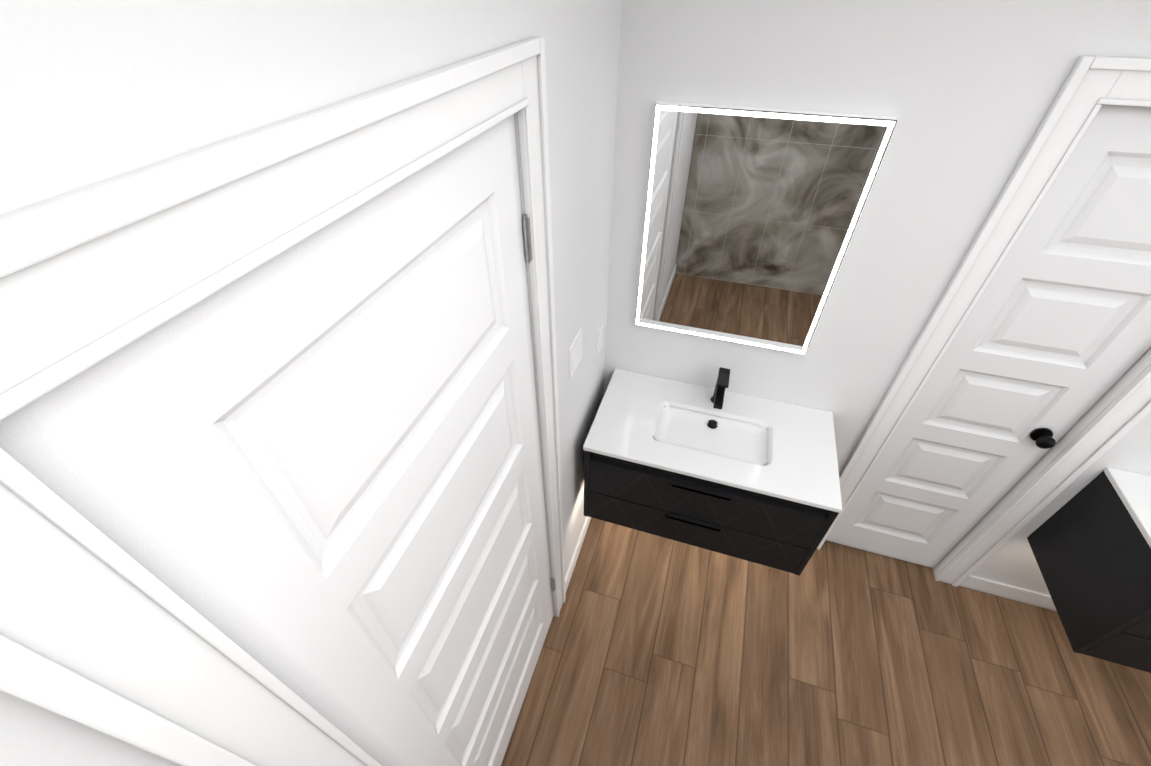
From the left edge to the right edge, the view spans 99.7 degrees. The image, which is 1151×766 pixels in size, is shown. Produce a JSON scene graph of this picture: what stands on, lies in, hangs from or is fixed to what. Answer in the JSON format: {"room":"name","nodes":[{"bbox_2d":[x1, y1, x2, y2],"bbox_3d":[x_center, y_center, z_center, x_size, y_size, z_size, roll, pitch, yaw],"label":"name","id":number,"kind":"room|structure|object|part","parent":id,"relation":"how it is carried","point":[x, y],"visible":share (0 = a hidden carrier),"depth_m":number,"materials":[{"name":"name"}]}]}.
{"room":"bathroom","nodes":[
{"label":"bathroom","id":0,"kind":"room"},
{"bbox_2d":[0,0,621,765],"bbox_3d":[-0.369,0.552,0.949,0.140,2.440,2.790,12,43,13],"label":"wall","id":1,"kind":"structure","parent":0,"point":[94,90],"depth_m":0.40,"materials":[{"name":"paint"}]},
{"bbox_2d":[0,114,554,765],"bbox_3d":[-0.234,0.534,1.247,0.050,2.047,0.801,12,43,13],"label":"door","id":2,"kind":"structure","parent":1,"relation":"in","point":[308,470],"depth_m":0.64,"materials":[{"name":"paint"}]},
{"bbox_3d":[-0.110,0.264,1.506,0.045,1.614,0.016,12,43,13],"label":"left door hinges","id":3,"kind":"part","parent":2,"relation":"part of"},
{"bbox_2d":[0,36,565,765],"bbox_3d":[-0.211,0.512,1.210,0.024,2.153,0.976,12,43,13],"label":"door frame","id":4,"kind":"structure","parent":1,"relation":"attached to","point":[102,632],"depth_m":0.38,"materials":[{"name":"paint"}]},
{"bbox_2d":[514,112,554,615],"bbox_3d":[-0.288,0.525,1.255,0.139,2.074,0.819,12,43,13],"label":"trim","id":5,"kind":"structure","parent":1,"relation":"attached to","point":[523,212],"depth_m":1.17,"materials":[{"name":"paint"}]},
{"bbox_2d":[569,328,581,378],"bbox_3d":[0.002,-0.096,1.583,0.009,0.120,0.125,12,43,13],"label":"light switch","id":6,"kind":"object","parent":1,"relation":"attached to","point":[575,352],"visible":0.98,"depth_m":1.57,"materials":[{"name":"white plastic"}]},
{"bbox_2d":[565,516,591,590],"bbox_3d":[0.040,0.764,2.474,0.014,0.095,0.611,12,43,13],"label":"baseboard","id":7,"kind":"structure","parent":1,"relation":"attached to","point":[573,561],"depth_m":2.37,"materials":[{"name":"paint"}]},
{"bbox_2d":[596,322,602,355],"bbox_3d":[0.096,-0.171,1.900,0.009,0.118,0.072,12,43,13],"label":"electrical outlet","id":8,"kind":"object","parent":1,"relation":"attached to","point":[599,339],"visible":0.98,"depth_m":1.89,"materials":[{"name":"white plastic"}]},
{"bbox_2d":[501,518,1150,765],"bbox_3d":[1.022,1.733,1.494,3.330,0.060,3.250,12,43,13],"label":"floor","id":9,"kind":"structure","parent":0,"point":[656,650],"depth_m":2.03,"materials":[{"name":"brown wood"}]},
{"bbox_2d":[603,0,1150,594],"bbox_3d":[1.448,-0.084,1.655,3.010,2.440,0.140,12,43,13],"label":"wall","id":10,"kind":"structure","parent":0,"point":[963,92],"depth_m":1.33,"materials":[{"name":"paint"}]},
{"bbox_2d":[583,367,841,575],"bbox_3d":[0.522,0.287,1.950,0.888,0.631,0.480,12,43,13],"label":"bathroom vanity","id":11,"kind":"object","parent":10,"relation":"attached to","point":[718,468],"visible":1,"depth_m":1.84,"materials":[{"name":"wood"}]},
{"bbox_2d":[583,368,841,512],"bbox_3d":[0.522,0.182,1.860,0.888,0.022,0.475,12,43,13],"label":"countertop","id":12,"kind":"structure","parent":11,"relation":"on","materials":[{"name":"ceramic"}]},
{"bbox_2d":[629,393,787,498],"bbox_3d":[0.518,0.226,1.872,0.550,0.065,0.320,12,43,13],"label":"sink","id":13,"kind":"object","parent":12,"relation":"in","point":[739,438],"depth_m":1.89,"materials":[{"name":"ceramic"}]},
{"bbox_2d":[710,367,730,409],"bbox_3d":[0.557,0.044,1.874,0.052,0.166,0.161,12,43,13],"label":"faucet","id":14,"kind":"object","parent":12,"relation":"on","point":[718,401],"depth_m":1.85,"materials":[{"name":"black metal"}]},
{"bbox_2d":[635,101,897,354],"bbox_3d":[0.537,-0.463,1.593,0.633,0.773,0.031,12,43,13],"label":"mirror","id":15,"kind":"object","parent":10,"relation":"attached to","point":[752,216],"visible":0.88,"depth_m":1.52,"materials":[{"name":"clear glass"}]},
{"bbox_2d":[817,55,1150,586],"bbox_3d":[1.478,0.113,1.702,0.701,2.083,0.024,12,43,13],"label":"door frame","id":16,"kind":"structure","parent":10,"relation":"attached to","point":[1091,86],"depth_m":1.51,"materials":[{"name":"paint"}]},
{"bbox_2d":[826,104,1150,567],"bbox_3d":[1.490,0.118,1.758,0.515,1.977,0.095,12,43,13],"label":"door","id":17,"kind":"structure","parent":10,"relation":"in","point":[1048,347],"depth_m":1.59,"materials":[{"name":"paint"}]},
{"bbox_3d":[1.671,0.203,1.730,0.062,0.062,0.060,12,43,13],"label":"knob","id":18,"kind":"part","parent":17,"relation":"part of","materials":[{"name":"black metal"}]},
{"bbox_2d":[959,575,1056,610],"bbox_3d":[2.275,1.021,2.171,0.950,0.095,0.014,12,43,13],"label":"baseboard","id":19,"kind":"structure","parent":10,"relation":"attached to","point":[1013,592],"depth_m":2.23,"materials":[{"name":"paint"}]},
{"bbox_2d":[1027,467,1150,672],"bbox_3d":[2.224,0.649,1.533,0.896,0.631,0.480,12,43,13],"label":"bathroom vanity","id":20,"kind":"object","parent":10,"relation":"attached to","point":[1090,544],"visible":1,"depth_m":1.65,"materials":[{"name":"wood"}]}
]}

